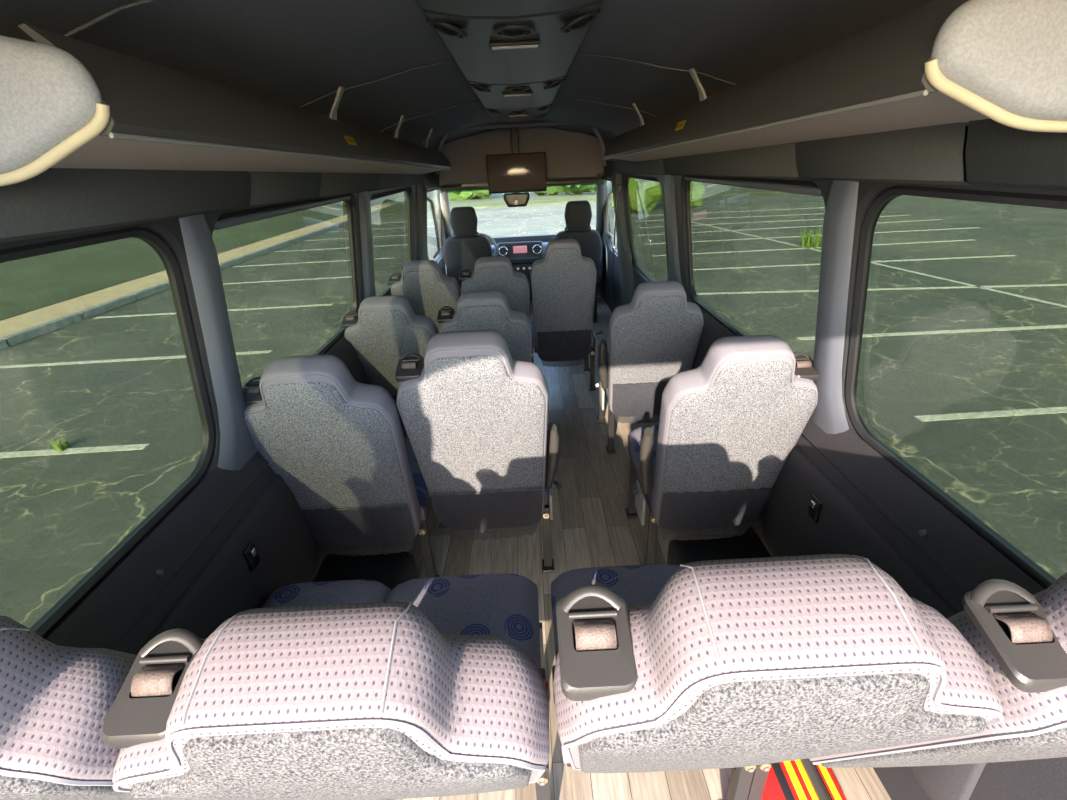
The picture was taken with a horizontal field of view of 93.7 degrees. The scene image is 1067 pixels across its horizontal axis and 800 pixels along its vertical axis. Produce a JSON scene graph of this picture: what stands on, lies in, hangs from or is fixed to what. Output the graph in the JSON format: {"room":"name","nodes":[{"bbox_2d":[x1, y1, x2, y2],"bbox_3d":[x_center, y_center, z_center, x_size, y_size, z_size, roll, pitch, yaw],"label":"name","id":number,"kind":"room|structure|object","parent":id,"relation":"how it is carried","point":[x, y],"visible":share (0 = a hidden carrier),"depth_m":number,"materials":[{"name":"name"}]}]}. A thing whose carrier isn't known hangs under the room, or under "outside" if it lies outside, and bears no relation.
{"room":"vehicle interior","nodes":[
{"label":"vehicle interior","id":0,"kind":"room"},
{"bbox_2d":[0,171,445,639],"bbox_3d":[-0.877,-0.469,2.764,0.169,1.680,6.070,-3,26,0],"label":"window frame","id":1,"kind":"structure","parent":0,"point":[169,230],"depth_m":1.27,"materials":[{"name":"grey"}]},
{"bbox_2d":[0,227,213,636],"bbox_3d":[-0.854,0.163,0.691,0.107,0.640,1.315,-3,26,0],"label":"window","id":2,"kind":"structure","parent":1,"relation":"in","point":[106,422],"depth_m":0.97,"materials":[{"name":"clear glass"}]},
{"bbox_2d":[63,0,155,36],"bbox_3d":[-0.032,-0.616,0.758,1.549,0.172,0.005,-3,26,0],"label":"trim","id":3,"kind":"structure","parent":1,"relation":"attached to","point":[137,3],"depth_m":0.76,"materials":[{"name":"grey plastic"}]},
{"bbox_2d":[0,168,250,242],"bbox_3d":[-0.785,-0.436,1.013,0.063,0.155,0.794,-3,26,0],"label":"trim","id":4,"kind":"structure","parent":1,"relation":"attached to","point":[56,201],"depth_m":0.90,"materials":[{"name":"grey plastic"}]},
{"bbox_2d":[156,569,164,576],"bbox_3d":[-0.828,0.382,1.104,0.020,0.018,0.014,-3,26,0],"label":"screw","id":5,"kind":"object","parent":1,"relation":"attached to","point":[161,573],"visible":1,"depth_m":1.10,"materials":[{"name":"grey"}]},
{"bbox_2d":[47,338,368,654],"bbox_3d":[-0.845,0.562,1.567,0.083,0.852,3.020,-3,26,0],"label":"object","id":6,"kind":"structure","parent":1,"relation":"attached to","point":[120,615],"depth_m":1.14,"materials":[{"name":"black plastic"}]},
{"bbox_2d":[179,214,257,469],"bbox_3d":[-0.841,-0.087,1.362,0.122,0.800,0.240,-3,26,0],"label":"trim","id":7,"kind":"structure","parent":1,"relation":"attached to","point":[237,446],"depth_m":1.30,"materials":[{"name":"grey plastic"}]},
{"bbox_2d":[0,23,450,186],"bbox_3d":[-0.722,-1.077,2.147,0.361,0.275,3.490,-3,26,0],"label":"shelf","id":8,"kind":"object","parent":1,"relation":"attached to","point":[66,102],"visible":0.98,"depth_m":0.73,"materials":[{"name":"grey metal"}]},
{"bbox_2d":[135,474,318,654],"bbox_3d":[-0.807,0.601,1.404,0.067,0.480,0.950,-3,26,0],"label":"panel","id":9,"kind":"object","parent":1,"relation":"attached to","point":[271,547],"visible":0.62,"depth_m":1.42,"materials":[{"name":"black plastic"}]},
{"bbox_2d":[243,171,320,208],"bbox_3d":[-0.800,-0.714,1.617,0.063,0.151,0.524,-3,26,0],"label":"trim","id":10,"kind":"structure","parent":1,"relation":"attached to","point":[267,188],"depth_m":1.56,"materials":[{"name":"grey plastic"}]},
{"bbox_2d":[212,194,358,387],"bbox_3d":[-0.883,-0.444,1.947,0.110,0.620,1.235,-3,26,0],"label":"window","id":11,"kind":"structure","parent":1,"relation":"in","point":[288,271],"depth_m":1.78,"materials":[{"name":"clear glass"}]},
{"bbox_2d":[315,173,379,198],"bbox_3d":[-0.815,-1.003,2.244,0.063,0.156,0.844,-3,26,0],"label":"trim","id":12,"kind":"structure","parent":1,"relation":"attached to","point":[332,184],"depth_m":2.14,"materials":[{"name":"grey plastic"}]},
{"bbox_2d":[358,191,375,298],"bbox_3d":[-0.873,-0.698,2.638,0.122,0.800,0.312,-3,26,0],"label":"trim","id":13,"kind":"structure","parent":1,"relation":"attached to","point":[364,203],"depth_m":2.55,"materials":[{"name":"grey plastic"}]},
{"bbox_2d":[370,188,411,295],"bbox_3d":[-0.915,-1.051,3.250,0.112,0.621,1.160,-3,26,0],"label":"window","id":14,"kind":"structure","parent":1,"relation":"in","point":[391,211],"depth_m":3.21,"materials":[{"name":"clear glass"}]},
{"bbox_2d":[374,174,420,190],"bbox_3d":[-0.837,-1.431,3.175,0.063,0.161,1.194,-3,26,0],"label":"trim","id":15,"kind":"structure","parent":1,"relation":"attached to","point":[387,181],"depth_m":3.02,"materials":[{"name":"grey plastic"}]},
{"bbox_2d":[417,176,428,259],"bbox_3d":[-0.898,-1.367,4.036,0.142,0.800,0.480,-3,26,0],"label":"trim","id":16,"kind":"structure","parent":1,"relation":"attached to","point":[422,252],"depth_m":3.94,"materials":[{"name":"grey plastic"}]},
{"bbox_2d":[427,197,440,257],"bbox_3d":[-0.853,-1.459,4.243,0.088,0.518,0.136,-3,26,0],"label":"handle","id":17,"kind":"object","parent":1,"relation":"attached to","point":[428,199],"visible":0.88,"depth_m":4.23,"materials":[{"name":"grey plastic"}]},
{"bbox_2d":[427,188,441,260],"bbox_3d":[-0.967,-1.647,4.788,0.114,0.690,1.070,-3,26,0],"label":"window","id":18,"kind":"structure","parent":1,"relation":"in","point":[428,191],"depth_m":5.25,"materials":[{"name":"clear glass"}]},
{"bbox_2d":[439,181,452,237],"bbox_3d":[-0.934,-1.939,5.426,0.112,0.865,0.966,-6,26,-6],"label":"trim","id":19,"kind":"structure","parent":1,"relation":"attached to","point":[444,197],"depth_m":5.18,"materials":[{"name":"grey plastic"}]},
{"bbox_2d":[299,52,735,107],"bbox_3d":[-0.053,-1.019,1.618,1.549,0.172,0.005,-3,26,0],"label":"trim","id":20,"kind":"structure","parent":1,"relation":"attached to","point":[734,84],"depth_m":1.60,"materials":[{"name":"grey plastic"}]},
{"bbox_2d":[381,96,657,132],"bbox_3d":[-0.078,-1.485,2.614,1.549,0.172,0.005,-3,26,0],"label":"trim","id":21,"kind":"structure","parent":1,"relation":"attached to","point":[555,96],"depth_m":2.60,"materials":[{"name":"grey plastic"}]},
{"bbox_2d":[421,117,618,144],"bbox_3d":[-0.106,-2.016,3.746,1.549,0.172,0.005,-3,26,0],"label":"trim","id":22,"kind":"structure","parent":1,"relation":"attached to","point":[541,117],"depth_m":3.73,"materials":[{"name":"grey plastic"}]},
{"bbox_2d":[436,121,606,174],"bbox_3d":[-0.108,-2.067,4.082,1.436,0.350,0.086,-3,26,0],"label":"trim","id":23,"kind":"structure","parent":1,"relation":"attached to","point":[532,123],"depth_m":3.99,"materials":[{"name":"grey plastic"}]},
{"bbox_2d":[0,0,933,149],"bbox_3d":[-0.062,-1.191,2.190,1.719,0.477,5.620,-3,26,0],"label":"ceiling","id":24,"kind":"structure","parent":0,"point":[296,53],"depth_m":1.21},
{"bbox_2d":[416,0,603,120],"bbox_3d":[-0.057,-1.080,1.591,0.410,0.105,4.296,-3,26,0],"label":"air duct","id":25,"kind":"object","parent":24,"relation":"attached to","point":[516,56],"visible":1,"depth_m":1.23,"materials":[{"name":"grey plastic"}]},
{"bbox_2d":[426,18,467,38],"bbox_3d":[-0.188,-0.812,1.092,0.088,0.038,0.082,-3,26,0],"label":"air vent","id":26,"kind":"object","parent":25,"relation":"attached to","point":[447,27],"depth_m":1.07,"materials":[{"name":"black plastic"}]},
{"bbox_2d":[468,82,490,92],"bbox_3d":[-0.209,-1.209,1.933,0.088,0.038,0.082,-3,26,0],"label":"air vent","id":27,"kind":"object","parent":25,"relation":"attached to","point":[482,88],"depth_m":1.91,"materials":[{"name":"black plastic"}]},
{"bbox_2d":[484,108,499,114],"bbox_3d":[-0.230,-1.613,2.793,0.088,0.038,0.082,-3,26,0],"label":"air vent","id":28,"kind":"object","parent":25,"relation":"attached to","point":[491,111],"depth_m":2.77,"materials":[{"name":"black plastic"}]},
{"bbox_2d":[493,25,534,37],"bbox_3d":[-0.042,-0.807,1.099,0.094,0.016,0.082,-3,26,0],"label":"air vent","id":29,"kind":"object","parent":25,"relation":"attached to","point":[513,31],"depth_m":1.08,"materials":[{"name":"black plastic"}]},
{"bbox_2d":[505,86,528,91],"bbox_3d":[-0.063,-1.204,1.940,0.094,0.016,0.082,-3,26,0],"label":"air vent","id":30,"kind":"object","parent":25,"relation":"attached to","point":[508,88],"depth_m":1.92,"materials":[{"name":"black plastic"}]},
{"bbox_2d":[510,111,526,113],"bbox_3d":[-0.085,-1.612,2.797,0.093,0.009,0.082,0,26,6],"label":"air vent","id":31,"kind":"object","parent":25,"relation":"attached to","point":[514,112],"depth_m":2.78,"materials":[{"name":"black plastic"}]},
{"bbox_2d":[537,104,551,112],"bbox_3d":[0.061,-1.628,2.793,0.088,0.038,0.082,-3,26,0],"label":"air vent","id":32,"kind":"object","parent":25,"relation":"attached to","point":[545,108],"depth_m":2.77,"materials":[{"name":"black plastic"}]},
{"bbox_2d":[543,77,565,89],"bbox_3d":[0.082,-1.223,1.934,0.088,0.038,0.082,-3,26,0],"label":"air vent","id":33,"kind":"object","parent":25,"relation":"attached to","point":[552,84],"depth_m":1.92,"materials":[{"name":"black plastic"}]},
{"bbox_2d":[560,9,600,33],"bbox_3d":[0.103,-0.827,1.093,0.088,0.038,0.082,-3,26,0],"label":"air vent","id":34,"kind":"object","parent":25,"relation":"attached to","point":[574,22],"depth_m":1.07,"materials":[{"name":"black plastic"}]},
{"bbox_2d":[486,127,546,193],"bbox_3d":[-0.149,-2.050,4.252,0.505,0.528,0.065,-3,26,0],"label":"television","id":35,"kind":"object","parent":24,"relation":"hanging from","point":[516,172],"visible":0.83,"depth_m":4.26,"materials":[{"name":"black"}]},
{"bbox_2d":[437,127,606,190],"bbox_3d":[-0.123,-2.345,4.785,1.660,0.560,0.050,-3,26,0],"label":"panel","id":36,"kind":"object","parent":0,"point":[569,154],"depth_m":4.75,"materials":[{"name":"grey plastic"}]},
{"bbox_2d":[440,176,603,191],"bbox_3d":[-0.107,-2.034,4.695,1.500,0.056,0.371,-3,26,0],"label":"shelf","id":37,"kind":"object","parent":36,"relation":"attached to","point":[595,179],"visible":0.76,"depth_m":4.54,"materials":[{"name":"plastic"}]},
{"bbox_2d":[503,192,529,206],"bbox_3d":[-0.163,-1.968,4.845,0.260,0.182,0.116,-3,26,0],"label":"mirror","id":38,"kind":"object","parent":37,"relation":"attached to","point":[520,199],"visible":0.91,"depth_m":4.81,"materials":[{"name":"black"}]},
{"bbox_2d":[440,178,604,192],"bbox_3d":[-0.103,-1.972,5.452,1.800,0.790,0.980,-3,26,0],"label":"window","id":39,"kind":"structure","parent":36,"relation":"in","point":[604,178],"depth_m":4.95,"materials":[{"name":"clear glass"}]},
{"bbox_2d":[488,234,600,299],"bbox_3d":[-0.084,-1.594,6.132,1.840,0.800,0.050,-3,26,0],"label":"wall","id":40,"kind":"structure","parent":0,"point":[543,238],"depth_m":5.95,"materials":[{"name":"grey plastic"}]},
{"bbox_2d":[491,241,602,289],"bbox_3d":[-0.083,-1.587,5.781,1.720,0.527,0.600,-3,26,0],"label":"dashboard","id":41,"kind":"object","parent":40,"relation":"attached to","point":[522,255],"visible":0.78,"depth_m":5.48,"materials":[{"name":"grey plastic"}]},
{"bbox_2d":[479,233,497,255],"bbox_3d":[-0.584,-1.590,5.345,0.350,0.350,0.311,16,31,34],"label":"steering wheel","id":42,"kind":"object","parent":41,"relation":"attached to","point":[485,235],"visible":0.22,"depth_m":5.34,"materials":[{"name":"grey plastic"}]},
{"bbox_2d":[499,246,507,255],"bbox_3d":[-0.331,-1.625,5.459,0.102,0.102,0.014,-3,26,0],"label":"round vent","id":43,"kind":"object","parent":41,"relation":"attached to","point":[503,250],"depth_m":5.47,"materials":[{"name":"silver metal"}]},
{"bbox_2d":[532,245,541,253],"bbox_3d":[0.039,-1.644,5.459,0.102,0.102,0.014,-3,26,0],"label":"round vent","id":44,"kind":"object","parent":41,"relation":"attached to","point":[536,249],"depth_m":5.47,"materials":[{"name":"silver metal"}]},
{"bbox_2d":[600,227,607,303],"bbox_3d":[0.814,-1.666,5.860,0.050,1.000,0.570,-3,26,0],"label":"wall","id":45,"kind":"structure","parent":0,"point":[603,282],"depth_m":5.85,"materials":[{"name":"grey plastic"}]},
{"bbox_2d":[346,297,890,799],"bbox_3d":[0.010,0.190,3.307,1.860,0.060,6.500,-3,26,0],"label":"floor","id":46,"kind":"structure","parent":0,"point":[591,526],"depth_m":2.26,"materials":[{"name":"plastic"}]},
{"bbox_2d":[0,580,390,799],"bbox_3d":[-0.631,0.616,1.085,0.409,1.171,0.885,-3,26,0],"label":"passenger seat","id":47,"kind":"object","parent":46,"relation":"on","point":[56,701],"visible":0.22,"depth_m":0.54,"materials":[{"name":"grey fabric"}]},
{"bbox_2d":[261,580,390,607],"bbox_3d":[-0.603,0.680,1.319,0.360,0.142,0.520,-3,26,0],"label":"seat cushion","id":48,"kind":"object","parent":47,"relation":"on","point":[342,591],"depth_m":1.43,"materials":[{"name":"blue fabric"}]},
{"bbox_2d":[100,573,550,799],"bbox_3d":[-0.207,0.599,1.081,0.475,1.167,0.887,-3,26,0],"label":"passenger seat","id":49,"kind":"object","parent":46,"relation":"on","point":[438,687],"visible":1,"depth_m":0.50,"materials":[{"name":"grey fabric"}]},
{"bbox_2d":[385,573,540,667],"bbox_3d":[-0.204,0.661,1.315,0.444,0.142,0.520,-3,26,0],"label":"seat cushion","id":50,"kind":"object","parent":49,"relation":"on","point":[506,606],"depth_m":1.37,"materials":[{"name":"blue fabric"}]},
{"bbox_2d":[242,354,447,576],"bbox_3d":[-0.633,0.242,1.936,0.455,1.111,0.789,-3,26,0],"label":"passenger seat","id":51,"kind":"object","parent":46,"relation":"on","point":[337,441],"visible":0.89,"depth_m":1.55,"materials":[{"name":"grey fabric"}]},
{"bbox_2d":[405,438,429,520],"bbox_3d":[-0.595,0.312,2.119,0.350,0.132,0.520,-3,26,0],"label":"seat cushion","id":52,"kind":"object","parent":51,"relation":"on","point":[423,494],"depth_m":1.98,"materials":[{"name":"blue fabric"}]},
{"bbox_2d":[313,551,417,589],"bbox_3d":[-0.668,0.826,1.776,0.400,0.190,0.660,-3,26,0],"label":"housing","id":53,"kind":"object","parent":46,"relation":"on","point":[392,569],"visible":0.25,"depth_m":1.93,"materials":[{"name":"black plastic"}]},
{"bbox_2d":[341,295,437,435],"bbox_3d":[-0.681,-0.147,2.831,0.451,1.042,0.776,-3,26,0],"label":"passenger seat","id":54,"kind":"object","parent":46,"relation":"on","point":[384,329],"visible":0.34,"depth_m":2.37,"materials":[{"name":"grey fabric"}]},
{"bbox_2d":[388,260,460,332],"bbox_3d":[-0.692,-0.549,3.670,0.463,1.042,0.776,-3,26,0],"label":"passenger seat","id":55,"kind":"object","parent":46,"relation":"on","point":[422,283],"visible":0.38,"depth_m":3.21,"materials":[{"name":"grey fabric"}]},
{"bbox_2d":[443,206,491,291],"bbox_3d":[-0.626,-1.338,5.081,0.480,1.217,0.712,-3,26,0],"label":"seat","id":56,"kind":"object","parent":46,"relation":"on","point":[461,251],"visible":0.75,"depth_m":4.70,"materials":[{"name":"fabric"}]},
{"bbox_2d":[395,330,560,572],"bbox_3d":[-0.157,0.179,1.978,0.509,1.144,0.800,-3,26,0],"label":"passenger seat","id":57,"kind":"object","parent":46,"relation":"on","point":[474,416],"visible":1,"depth_m":1.59,"materials":[{"name":"grey fabric"}]},
{"bbox_2d":[544,487,547,503],"bbox_3d":[-0.172,0.264,2.174,0.444,0.132,0.520,-3,26,0],"label":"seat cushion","id":58,"kind":"object","parent":57,"relation":"on","point":[546,492],"depth_m":1.95,"materials":[{"name":"blue fabric"}]},
{"bbox_2d":[437,290,531,361],"bbox_3d":[-0.200,-0.172,2.831,0.500,1.042,0.776,-3,26,0],"label":"passenger seat","id":59,"kind":"object","parent":46,"relation":"on","point":[489,309],"visible":0.27,"depth_m":2.35,"materials":[{"name":"grey fabric"}]},
{"bbox_2d":[459,256,533,362],"bbox_3d":[-0.237,-0.573,3.670,0.463,1.042,0.776,-3,26,0],"label":"passenger seat","id":60,"kind":"object","parent":46,"relation":"on","point":[495,272],"visible":0.28,"depth_m":3.19,"materials":[{"name":"grey fabric"}]},
{"bbox_2d":[530,238,601,389],"bbox_3d":[0.229,-0.629,3.637,0.497,1.128,0.748,-3,26,0],"label":"passenger seat","id":61,"kind":"object","parent":46,"relation":"on","point":[563,282],"visible":1,"depth_m":3.32,"materials":[{"name":"grey fabric"}]},
{"bbox_2d":[531,319,593,348],"bbox_3d":[0.207,-0.539,3.806,0.444,0.132,0.520,-3,26,0],"label":"seat cushion","id":62,"kind":"object","parent":61,"relation":"on","point":[532,322],"depth_m":3.60,"materials":[{"name":"grey fabric"}]},
{"bbox_2d":[555,200,601,322],"bbox_3d":[0.428,-1.393,5.081,0.480,1.217,0.712,-3,26,0],"label":"seat","id":63,"kind":"object","parent":46,"relation":"on","point":[578,214],"visible":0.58,"depth_m":4.68,"materials":[{"name":"fabric"}]},
{"bbox_2d":[596,281,703,453],"bbox_3d":[0.580,-0.213,2.831,0.500,1.042,0.776,-3,26,0],"label":"passenger seat","id":64,"kind":"object","parent":46,"relation":"on","point":[654,337],"visible":0.9,"depth_m":2.48,"materials":[{"name":"grey fabric"}]},
{"bbox_2d":[597,352,608,396],"bbox_3d":[0.597,-0.170,2.994,0.380,0.132,0.520,-3,26,0],"label":"seat cushion","id":65,"kind":"object","parent":64,"relation":"on","point":[606,390],"depth_m":3.02,"materials":[{"name":"grey fabric"}]},
{"bbox_2d":[667,532,770,565],"bbox_3d":[0.750,0.752,1.776,0.400,0.190,0.660,-3,26,0],"label":"housing","id":66,"kind":"object","parent":46,"relation":"on","point":[747,545],"visible":0.16,"depth_m":1.94,"materials":[{"name":"black plastic"}]},
{"bbox_2d":[625,335,818,564],"bbox_3d":[0.591,0.182,1.939,0.490,1.101,0.806,-5,26,-4],"label":"passenger seat","id":67,"kind":"object","parent":46,"relation":"on","point":[728,426],"visible":0.99,"depth_m":1.57,"materials":[{"name":"grey fabric"}]},
{"bbox_2d":[628,425,658,508],"bbox_3d":[0.626,0.248,2.119,0.380,0.132,0.520,-3,26,0],"label":"seat cushion","id":68,"kind":"object","parent":67,"relation":"on","point":[634,438],"depth_m":2.17,"materials":[{"name":"blue fabric"}]},
{"bbox_2d":[551,554,1003,799],"bbox_3d":[0.273,0.558,1.079,0.475,1.197,0.887,-3,26,0],"label":"passenger seat","id":69,"kind":"object","parent":46,"relation":"on","point":[740,665],"visible":1,"depth_m":0.49,"materials":[{"name":"grey fabric"}]},
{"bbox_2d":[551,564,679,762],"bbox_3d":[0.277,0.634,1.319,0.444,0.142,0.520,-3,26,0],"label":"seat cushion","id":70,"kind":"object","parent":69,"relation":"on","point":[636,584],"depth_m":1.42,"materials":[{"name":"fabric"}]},
{"bbox_2d":[761,758,846,799],"bbox_3d":[0.699,1.010,1.338,0.200,0.098,0.310,-3,26,0],"label":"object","id":71,"kind":"object","parent":46,"relation":"on","point":[800,779],"visible":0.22,"depth_m":1.30,"materials":[{"name":"red"}]},
{"bbox_2d":[747,572,1066,799],"bbox_3d":[0.698,0.546,1.085,0.406,1.171,0.885,-3,26,0],"label":"passenger seat","id":72,"kind":"object","parent":46,"relation":"on","point":[1018,636],"visible":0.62,"depth_m":0.56,"materials":[{"name":"grey fabric"}]},
{"bbox_2d":[603,126,1066,441],"bbox_3d":[0.824,-0.559,2.764,0.169,1.680,6.070,-3,26,0],"label":"window frame","id":73,"kind":"structure","parent":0,"point":[868,192],"depth_m":1.41,"materials":[{"name":"grey plastic"}]},
{"bbox_2d":[596,172,604,240],"bbox_3d":[0.727,-2.026,5.426,0.112,0.865,0.966,0,26,6],"label":"trim","id":74,"kind":"structure","parent":73,"relation":"attached to","point":[600,189],"depth_m":5.24,"materials":[{"name":"grey plastic"}]},
{"bbox_2d":[606,191,612,237],"bbox_3d":[0.684,-1.664,4.482,0.077,0.418,0.076,-3,26,0],"label":"handle","id":75,"kind":"object","parent":73,"relation":"attached to","point":[611,192],"visible":0.88,"depth_m":4.46,"materials":[{"name":"grey plastic"}]},
{"bbox_2d":[605,179,617,253],"bbox_3d":[0.789,-1.754,4.819,0.114,0.690,1.000,-3,26,0],"label":"window","id":76,"kind":"structure","parent":73,"relation":"in","point":[609,230],"depth_m":5.27,"materials":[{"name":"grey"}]},
{"bbox_2d":[612,184,620,304],"bbox_3d":[0.698,-1.295,4.273,0.050,1.015,0.173,-3,26,0],"label":"belt","id":77,"kind":"object","parent":73,"relation":"hanging from","point":[618,185],"visible":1,"depth_m":4.18,"materials":[{"name":"black fabric"}]},
{"bbox_2d":[611,166,633,304],"bbox_3d":[0.793,-1.293,4.391,0.232,1.400,0.480,-3,26,0],"label":"trim","id":78,"kind":"structure","parent":73,"relation":"attached to","point":[623,248],"depth_m":4.23,"materials":[{"name":"grey plastic"}]},
{"bbox_2d":[614,159,639,173],"bbox_3d":[0.672,-1.720,3.629,0.063,0.155,0.794,-3,26,0],"label":"trim","id":79,"kind":"structure","parent":73,"relation":"attached to","point":[622,166],"depth_m":3.60,"materials":[{"name":"grey plastic"}]},
{"bbox_2d":[625,175,667,281],"bbox_3d":[0.804,-1.234,3.582,0.128,0.741,1.240,-3,26,0],"label":"window","id":80,"kind":"structure","parent":73,"relation":"in","point":[644,199],"depth_m":3.57,"materials":[{"name":"clear glass"}]},
{"bbox_2d":[635,159,667,174],"bbox_3d":[0.689,-1.406,2.948,0.063,0.153,0.694,-3,26,0],"label":"trim","id":81,"kind":"structure","parent":73,"relation":"attached to","point":[655,167],"depth_m":2.89,"materials":[{"name":"grey plastic"}]},
{"bbox_2d":[664,175,682,285],"bbox_3d":[0.795,-0.885,2.845,0.112,0.800,0.408,-3,26,0],"label":"trim","id":82,"kind":"structure","parent":73,"relation":"attached to","point":[669,186],"depth_m":2.77,"materials":[{"name":"grey plastic"}]},
{"bbox_2d":[663,143,806,179],"bbox_3d":[0.712,-0.968,1.994,0.063,0.164,1.394,-3,26,0],"label":"trim","id":83,"kind":"structure","parent":73,"relation":"attached to","point":[773,161],"depth_m":1.69,"materials":[{"name":"grey plastic"}]},
{"bbox_2d":[684,176,824,359],"bbox_3d":[0.831,-0.571,2.043,0.112,0.635,1.330,-3,26,0],"label":"window","id":84,"kind":"structure","parent":73,"relation":"in","point":[754,245],"depth_m":1.85,"materials":[{"name":"clear glass"}]},
{"bbox_2d":[810,180,858,433],"bbox_3d":[0.826,-0.191,1.395,0.122,0.800,0.264,-3,26,0],"label":"trim","id":85,"kind":"structure","parent":73,"relation":"attached to","point":[828,414],"depth_m":1.33,"materials":[{"name":"grey plastic"}]},
{"bbox_2d":[604,0,1066,160],"bbox_3d":[0.612,-1.022,1.868,0.361,0.261,2.880,-3,26,0],"label":"shelf","id":86,"kind":"object","parent":73,"relation":"attached to","point":[936,62],"visible":0.99,"depth_m":0.69,"materials":[{"name":"grey vinyl"},{"name":"pale grey plastic"}]},
{"bbox_2d":[761,445,985,799],"bbox_3d":[0.866,0.514,1.404,0.067,0.480,0.950,-3,26,0],"label":"panel","id":87,"kind":"object","parent":73,"relation":"attached to","point":[806,513],"visible":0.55,"depth_m":1.39,"materials":[{"name":"black plastic"}]},
{"bbox_2d":[687,297,1066,799],"bbox_3d":[0.897,0.421,1.671,0.083,0.852,3.250,-3,26,0],"label":"side wall panel","id":88,"kind":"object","parent":73,"relation":"attached to","point":[952,557],"depth_m":1.13,"materials":[{"name":"black plastic"}]},
{"bbox_2d":[796,122,972,185],"bbox_3d":[0.733,-0.556,1.100,0.063,0.152,0.564,-3,26,0],"label":"trim","id":89,"kind":"structure","parent":73,"relation":"attached to","point":[933,154],"depth_m":1.01,"materials":[{"name":"grey plastic"}]},
{"bbox_2d":[918,529,926,536],"bbox_3d":[0.863,0.293,1.104,0.020,0.018,0.014,-3,26,0],"label":"screw","id":90,"kind":"object","parent":73,"relation":"attached to","point":[923,532],"visible":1,"depth_m":1.10,"materials":[{"name":"grey metal"}]},
{"bbox_2d":[845,185,1066,589],"bbox_3d":[0.867,0.069,0.712,0.109,0.652,1.355,-3,26,0],"label":"window","id":91,"kind":"structure","parent":73,"relation":"in","point":[956,377],"depth_m":0.98,"materials":[{"name":"clear glass"}]},
{"bbox_2d":[965,119,1066,189],"bbox_3d":[0.754,-0.169,0.276,0.063,0.146,1.244,-3,26,0],"label":"trim","id":92,"kind":"structure","parent":73,"relation":"attached to","point":[997,154],"depth_m":0.76,"materials":[{"name":"grey plastic"}]},
{"label":"outside","id":93,"kind":"structure","parent":0,"visible":0},
{"bbox_2d":[427,202,616,274],"bbox_3d":[-0.795,-15.170,37.076,240.000,0.100,240.000,-3,26,0],"label":"ground","id":94,"kind":"structure","parent":93,"point":[541,219],"depth_m":20.57,"materials":[{"name":"grey asphalt"}]},
{"bbox_2d":[427,181,612,210],"bbox_3d":[4.526,-28.286,63.645,120.000,0.120,80.000,-3,26,0],"label":"lawn","id":95,"kind":"structure","parent":94,"relation":"on","point":[495,200],"depth_m":30.70,"materials":[{"name":"green plant"}]},
{"bbox_2d":[449,190,490,200],"bbox_3d":[-3.787,-15.386,32.983,5.104,5.008,5.878,-3,26,0],"label":"tree","id":96,"kind":"object","parent":95,"relation":"on","point":[483,194],"visible":0.1,"depth_m":32.88,"materials":[{"name":"green plant"}]},
{"bbox_2d":[534,185,595,195],"bbox_3d":[2.028,-15.765,32.224,6.377,5.000,5.516,-3,26,0],"label":"tree","id":97,"kind":"object","parent":95,"relation":"on","point":[555,190],"visible":0.06,"depth_m":32.49,"materials":[{"name":"green plant"}]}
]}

